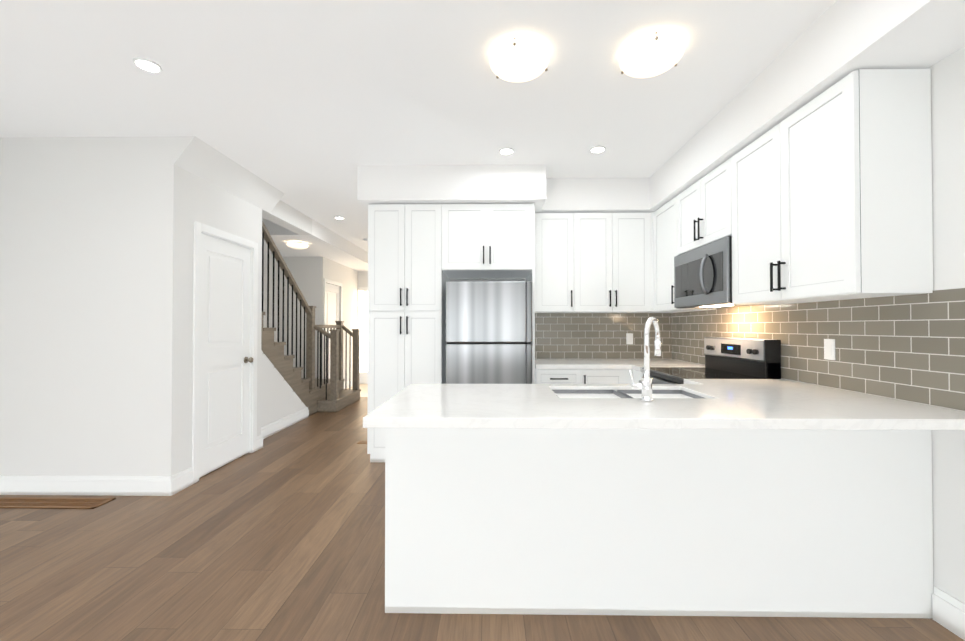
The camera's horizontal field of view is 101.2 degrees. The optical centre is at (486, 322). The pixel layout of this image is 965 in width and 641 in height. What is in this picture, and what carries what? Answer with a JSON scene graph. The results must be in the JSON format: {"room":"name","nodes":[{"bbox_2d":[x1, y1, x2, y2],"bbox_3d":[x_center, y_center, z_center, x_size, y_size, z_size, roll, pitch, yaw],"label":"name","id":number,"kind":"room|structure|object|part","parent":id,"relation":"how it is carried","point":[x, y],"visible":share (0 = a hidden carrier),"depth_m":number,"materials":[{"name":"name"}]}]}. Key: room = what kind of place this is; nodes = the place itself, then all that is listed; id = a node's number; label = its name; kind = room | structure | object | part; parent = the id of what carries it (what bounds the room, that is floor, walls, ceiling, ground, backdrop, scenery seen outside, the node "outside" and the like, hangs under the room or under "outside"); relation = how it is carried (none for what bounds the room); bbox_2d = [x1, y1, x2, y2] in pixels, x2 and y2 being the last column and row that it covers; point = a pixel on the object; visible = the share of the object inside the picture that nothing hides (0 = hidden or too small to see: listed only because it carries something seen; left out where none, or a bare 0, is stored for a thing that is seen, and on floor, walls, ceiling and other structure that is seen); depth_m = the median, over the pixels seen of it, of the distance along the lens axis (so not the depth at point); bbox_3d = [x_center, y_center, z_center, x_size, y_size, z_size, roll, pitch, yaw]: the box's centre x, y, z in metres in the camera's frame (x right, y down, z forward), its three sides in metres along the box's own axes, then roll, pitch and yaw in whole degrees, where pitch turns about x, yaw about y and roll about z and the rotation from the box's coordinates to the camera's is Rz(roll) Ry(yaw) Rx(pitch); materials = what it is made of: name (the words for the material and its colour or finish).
{"room":"kitchen","nodes":[
{"label":"kitchen","id":0,"kind":"room"},
{"bbox_2d":[0,472,179,495],"bbox_3d":[-2.996,1.217,2.961,1.316,0.140,0.016,0,-1,1],"label":"baseboard","id":1,"kind":"structure","parent":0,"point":[9,484],"depth_m":2.95,"materials":[{"name":"white paint"}]},
{"bbox_2d":[0,136,185,475],"bbox_3d":[-3.018,-0.057,3.043,1.330,2.690,0.120,0,-1,1],"label":"wall","id":2,"kind":"structure","parent":0,"point":[92,290],"depth_m":2.98,"materials":[{"name":"white paint"}]},
{"bbox_2d":[0,137,277,341],"bbox_3d":[-3.743,-0.117,3.024,0.120,2.810,11.640,0,-1,1],"label":"wall","id":3,"kind":"structure","parent":0,"point":[271,294],"depth_m":6.71,"materials":[{"name":"white paint"}]},
{"bbox_2d":[184,171,261,483],"bbox_3d":[-2.453,-0.051,3.611,0.324,2.690,1.030,0,-1,1],"label":"wall","id":4,"kind":"structure","parent":0,"point":[223,326],"depth_m":3.53,"materials":[{"name":"white paint"}]},
{"bbox_2d":[257,407,307,443],"bbox_3d":[-2.478,1.238,4.812,0.040,0.140,1.400,0,-1,1],"label":"baseboard","id":5,"kind":"structure","parent":4,"relation":"attached to","point":[276,426],"depth_m":4.81,"materials":[{"name":"white paint"}]},
{"bbox_2d":[174,136,283,212],"bbox_3d":[-2.265,-1.290,3.632,0.160,0.210,1.290,0,-1,1],"label":"ceiling soffit","id":6,"kind":"structure","parent":0,"point":[196,156],"depth_m":3.41,"materials":[{"name":"white paint"}]},
{"bbox_2d":[279,257,324,378],"bbox_3d":[-3.239,-0.014,6.957,0.780,2.690,0.100,0,-1,1],"label":"wall","id":7,"kind":"structure","parent":0,"point":[308,274],"depth_m":6.91,"materials":[{"name":"white paint"}]},
{"bbox_2d":[323,258,357,382],"bbox_3d":[-2.888,-0.004,7.824,0.138,2.690,1.775,0,-1,1],"label":"wall","id":8,"kind":"structure","parent":0,"point":[340,291],"depth_m":7.77,"materials":[{"name":"white paint"}]},
{"bbox_3d":[-2.861,0.283,7.353,0.071,2.105,0.840,0,-1,1],"label":"closet door","id":9,"kind":"part","parent":8,"relation":"part of","materials":[{"name":"white paint"}]},
{"bbox_2d":[344,380,352,388],"bbox_3d":[-2.824,1.276,8.230,0.016,0.140,0.935,0,-1,1],"label":"baseboard","id":10,"kind":"structure","parent":8,"relation":"attached to","point":[351,380],"depth_m":8.10,"materials":[{"name":"white paint"}]},
{"bbox_2d":[358,271,367,286],"bbox_3d":[-2.305,0.006,8.764,2.840,2.690,0.120,0,-1,1],"label":"wall","id":11,"kind":"structure","parent":0,"point":[362,278],"depth_m":8.72,"materials":[{"name":"white paint"}]},
{"bbox_2d":[357,287,367,383],"bbox_3d":[-2.178,0.290,8.681,1.285,2.120,0.035,0,-1,1],"label":"front door","id":12,"kind":"structure","parent":11,"relation":"in","point":[362,314],"depth_m":8.69,"materials":[{"name":"white paint"}]},
{"bbox_2d":[0,0,836,251],"bbox_3d":[-0.868,-1.463,3.000,5.870,0.120,11.640,0,-1,1],"label":"ceiling","id":13,"kind":"structure","parent":0,"point":[306,107],"depth_m":2.32,"materials":[{"name":"white paint"}]},
{"bbox_2d":[132,57,162,73],"bbox_3d":[-1.855,-1.408,2.172,0.126,0.014,0.126,0,-1,1],"label":"recessed light","id":14,"kind":"object","parent":13,"relation":"in","point":[147,65],"visible":1,"depth_m":2.17,"materials":[{"name":"white paint"}]},
{"bbox_2d":[262,200,311,234],"bbox_3d":[-2.415,-1.278,4.714,0.170,0.210,1.150,0,-1,1],"label":"beam","id":15,"kind":"structure","parent":13,"relation":"attached to","point":[285,215],"depth_m":4.75,"materials":[{"name":"white paint"}]},
{"bbox_2d":[262,219,367,270],"bbox_3d":[-2.964,-1.253,7.011,1.330,0.210,3.430,0,-1,1],"label":"ceiling","id":16,"kind":"structure","parent":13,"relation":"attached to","point":[322,241],"depth_m":6.21,"materials":[{"name":"white paint"}]},
{"bbox_2d":[286,242,308,248],"bbox_3d":[-2.746,-1.117,5.771,0.300,0.090,0.301,0,-1,1],"label":"light","id":17,"kind":"object","parent":16,"relation":"attached to","point":[297,245],"visible":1,"depth_m":5.69,"materials":[{"name":"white glass"}]},
{"bbox_2d":[357,165,545,212],"bbox_3d":[-0.305,-1.240,3.880,1.676,0.305,0.720,0,-1,1],"label":"ceiling bulkhead","id":18,"kind":"object","parent":13,"relation":"attached to","point":[456,184],"visible":0.71,"depth_m":3.52,"materials":[{"name":"white paint"}]},
{"bbox_2d":[499,147,513,154],"bbox_3d":[0.165,-1.396,3.235,0.126,0.014,0.126,0,-1,1],"label":"recessed light","id":19,"kind":"object","parent":13,"relation":"in","point":[506,151],"visible":1,"depth_m":3.23,"materials":[{"name":"white paint"}]},
{"bbox_2d":[490,38,549,82],"bbox_3d":[0.174,-1.366,2.094,0.316,0.093,0.317,0,-1,1],"label":"dome","id":20,"kind":"object","parent":13,"relation":"attached to","point":[518,60],"visible":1,"depth_m":2.03,"materials":[{"name":"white glass"}]},
{"bbox_2d":[590,146,605,153],"bbox_3d":[0.900,-1.396,3.205,0.126,0.014,0.126,0,-1,1],"label":"recessed light","id":21,"kind":"object","parent":13,"relation":"in","point":[597,149],"visible":0.98,"depth_m":3.20,"materials":[{"name":"white paint"}]},
{"bbox_2d":[619,32,684,77],"bbox_3d":[0.854,-1.366,2.054,0.316,0.093,0.317,0,-1,1],"label":"dome","id":22,"kind":"object","parent":13,"relation":"attached to","point":[656,53],"visible":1,"depth_m":1.99,"materials":[{"name":"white glass"}]},
{"bbox_2d":[646,0,964,212],"bbox_3d":[1.724,-1.275,0.737,0.385,0.305,6.950,0,-1,1],"label":"ceiling soffit","id":23,"kind":"object","parent":13,"relation":"attached to","point":[836,42],"depth_m":1.84,"materials":[{"name":"white paint"}]},
{"bbox_2d":[0,397,963,640],"bbox_3d":[-0.868,1.337,2.969,5.870,0.100,11.640,0,-1,1],"label":"floor","id":24,"kind":"structure","parent":0,"point":[279,536],"depth_m":2.02,"materials":[{"name":"brown wood"}]},
{"bbox_2d":[0,497,115,508],"bbox_3d":[-3.126,1.283,2.820,0.840,0.006,0.160,0,-1,1],"label":"rug","id":25,"kind":"object","parent":24,"relation":"in","point":[49,502],"visible":1,"depth_m":2.82,"materials":[{"name":"brown fabric"}]},
{"bbox_2d":[261,221,360,426],"bbox_3d":[-2.919,-0.039,5.336,1.456,2.704,3.123,0,-1,1],"label":"staircase","id":26,"kind":"structure","parent":24,"relation":"on","point":[286,389],"depth_m":5.31,"materials":[{"name":"brown wood"}]},
{"bbox_2d":[347,384,367,396],"bbox_3d":[-2.316,1.340,7.889,2.600,0.004,1.600,0,-1,1],"label":"tile floor","id":27,"kind":"structure","parent":24,"relation":"on","point":[364,390],"depth_m":7.91,"materials":[{"name":"beige"}]},
{"bbox_2d":[367,204,448,461],"bbox_3d":[-0.737,0.107,3.905,0.676,2.380,0.628,0,-1,1],"label":"tall cabinet","id":28,"kind":"object","parent":24,"relation":"on","point":[407,342],"depth_m":3.60,"materials":[{"name":"white wood"}]},
{"bbox_2d":[446,281,531,383],"bbox_3d":[0.026,0.467,3.834,0.765,1.660,0.664,0,-1,1],"label":"refrigerator","id":29,"kind":"object","parent":24,"relation":"on","point":[488,332],"visible":0.46,"depth_m":3.51,"materials":[{"name":"silver metal"}]},
{"bbox_2d":[532,363,590,378],"bbox_3d":[0.681,0.859,3.877,0.463,0.875,0.628,0,-1,1],"label":"base cabinet","id":30,"kind":"object","parent":24,"relation":"on","point":[537,372],"depth_m":3.57,"materials":[{"name":"white wood"}]},
{"bbox_2d":[532,359,704,370],"bbox_3d":[1.201,0.401,3.775,1.506,0.040,0.828,0,-1,1],"label":"countertop","id":31,"kind":"structure","parent":30,"relation":"on","point":[635,364],"depth_m":3.67,"materials":[{"name":"white stone"}]},
{"bbox_2d":[591,367,626,378],"bbox_3d":[1.026,0.859,3.872,0.460,0.875,0.628,0,-1,1],"label":"base cabinet","id":32,"kind":"object","parent":24,"relation":"on","point":[596,372],"depth_m":3.56,"materials":[{"name":"white wood"}]},
{"bbox_2d":[631,371,643,378],"bbox_3d":[1.636,0.855,3.460,0.625,0.875,0.220,0,-1,1],"label":"base cabinet","id":33,"kind":"object","parent":24,"relation":"on","point":[636,374],"depth_m":3.47,"materials":[{"name":"white wood"}]},
{"bbox_2d":[379,431,932,617],"bbox_3d":[0.744,0.839,2.027,2.370,0.875,0.600,0,-1,1],"label":"peninsula base panel","id":34,"kind":"object","parent":24,"relation":"on","point":[577,487],"depth_m":1.73,"materials":[{"name":"white"}]},
{"bbox_2d":[363,379,964,430],"bbox_3d":[0.737,0.381,2.032,2.386,0.040,1.130,0,-1,1],"label":"countertop","id":35,"kind":"structure","parent":34,"relation":"on","point":[425,404],"depth_m":1.67,"materials":[{"name":"white stone"}]},
{"bbox_2d":[563,391,686,394],"bbox_3d":[0.729,0.491,2.071,0.744,0.222,0.364,0,-1,1],"label":"sink","id":36,"kind":"object","parent":35,"relation":"in","point":[564,392],"depth_m":2.25,"materials":[{"name":"silver metal"}]},
{"bbox_2d":[629,317,660,401],"bbox_3d":[0.765,0.165,1.885,0.191,0.388,0.176,0,-1,1],"label":"faucet","id":37,"kind":"object","parent":35,"relation":"on","point":[645,386],"visible":1,"depth_m":1.82,"materials":[{"name":"silver metal"}]},
{"bbox_2d":[639,337,780,383],"bbox_3d":[1.594,0.702,2.967,0.666,1.170,0.764,0,-1,1],"label":"range","id":38,"kind":"object","parent":24,"relation":"on","point":[736,358],"visible":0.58,"depth_m":2.85,"materials":[{"name":"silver metal"}]},
{"bbox_2d":[449,278,671,358],"bbox_3d":[0.449,-0.043,4.272,3.030,2.690,0.129,0,-1,1],"label":"wall","id":39,"kind":"structure","parent":0,"point":[580,335],"depth_m":4.20,"materials":[{"name":"grey tile"}]},
{"bbox_2d":[443,203,534,278],"bbox_3d":[0.009,-0.778,3.904,0.824,0.610,0.628,0,-1,1],"label":"upper cabinet","id":40,"kind":"object","parent":39,"relation":"attached to","point":[480,240],"depth_m":3.59,"materials":[{"name":"white wood"}]},
{"bbox_2d":[535,212,582,312],"bbox_3d":[0.683,-0.587,4.038,0.464,0.972,0.338,0,-1,1],"label":"upper cabinet","id":41,"kind":"object","parent":39,"relation":"attached to","point":[558,236],"depth_m":3.87,"materials":[{"name":"white wood"}]},
{"bbox_2d":[535,313,671,358],"bbox_3d":[1.204,0.138,4.199,1.500,0.494,0.009,0,-1,1],"label":"backsplash","id":42,"kind":"structure","parent":39,"relation":"attached to","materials":[{"name":"tile"}]},
{"bbox_2d":[583,213,642,312],"bbox_3d":[1.223,-0.587,4.031,0.848,0.972,0.338,0,-1,1],"label":"upper cabinet","id":43,"kind":"object","parent":39,"relation":"attached to","point":[612,242],"depth_m":3.87,"materials":[{"name":"white wood"}]},
{"bbox_2d":[626,333,632,343],"bbox_3d":[1.513,0.173,4.186,0.070,0.116,0.008,0,-1,1],"label":"electrical outlet","id":44,"kind":"object","parent":39,"relation":"attached to","point":[629,338],"visible":1,"depth_m":4.18,"materials":[{"name":"white plastic"}]},
{"bbox_2d":[540,178,649,212],"bbox_3d":[1.055,-1.239,4.024,1.041,0.305,0.395,0,-1,1],"label":"ceiling soffit","id":45,"kind":"structure","parent":0,"point":[597,195],"depth_m":3.83,"materials":[{"name":"white paint"}]},
{"bbox_2d":[680,46,964,602],"bbox_3d":[1.976,-0.143,0.721,0.120,2.810,7.190,0,-1,1],"label":"wall","id":46,"kind":"structure","parent":0,"point":[948,218],"depth_m":1.66,"materials":[{"name":"white paint"}]},
{"bbox_2d":[651,195,715,312],"bbox_3d":[1.772,-0.592,3.588,0.354,0.972,0.573,0,-1,1],"label":"upper cabinet","id":47,"kind":"object","parent":46,"relation":"attached to","point":[665,220],"depth_m":3.62,"materials":[{"name":"white wood"}]},
{"bbox_2d":[679,183,694,254],"bbox_3d":[1.779,-0.826,3.143,0.328,0.514,0.440,0,-1,1],"label":"upper cabinet","id":48,"kind":"object","parent":46,"relation":"attached to","point":[687,197],"depth_m":3.20,"materials":[{"name":"white wood"}]},
{"bbox_2d":[695,164,722,248],"bbox_3d":[1.775,-0.829,2.820,0.328,0.514,0.440,0,-1,1],"label":"upper cabinet","id":49,"kind":"object","parent":46,"relation":"attached to","point":[709,189],"depth_m":2.87,"materials":[{"name":"white wood"}]},
{"bbox_2d":[674,236,751,307],"bbox_3d":[1.730,-0.343,2.977,0.420,0.444,0.754,0,-1,1],"label":"microwave","id":50,"kind":"object","parent":49,"relation":"attached to","point":[702,276],"visible":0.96,"depth_m":2.85,"materials":[{"name":"silver metal"}]},
{"bbox_2d":[671,288,964,410],"bbox_3d":[1.940,0.123,2.832,0.009,0.494,2.706,0,-1,1],"label":"backsplash","id":51,"kind":"structure","parent":46,"relation":"attached to","point":[911,348],"depth_m":2.02,"materials":[{"name":"tile"}]},
{"bbox_2d":[824,339,834,359],"bbox_3d":[1.923,0.151,2.224,0.008,0.116,0.070,0,-1,1],"label":"electrical outlet","id":52,"kind":"object","parent":51,"relation":"attached to","point":[829,349],"visible":1,"depth_m":2.22,"materials":[{"name":"white plastic"}]},
{"bbox_2d":[723,69,932,304],"bbox_3d":[1.766,-0.607,2.185,0.328,0.972,0.945,0,-1,1],"label":"upper cabinet","id":53,"kind":"object","parent":46,"relation":"attached to","point":[826,195],"depth_m":1.80,"materials":[{"name":"white wood"}]},
{"bbox_2d":[932,586,964,640],"bbox_3d":[1.891,1.179,-0.518,0.016,0.140,4.440,0,-1,1],"label":"baseboard","id":54,"kind":"structure","parent":46,"relation":"attached to","point":[948,610],"depth_m":1.64,"materials":[{"name":"white paint"}]}
]}

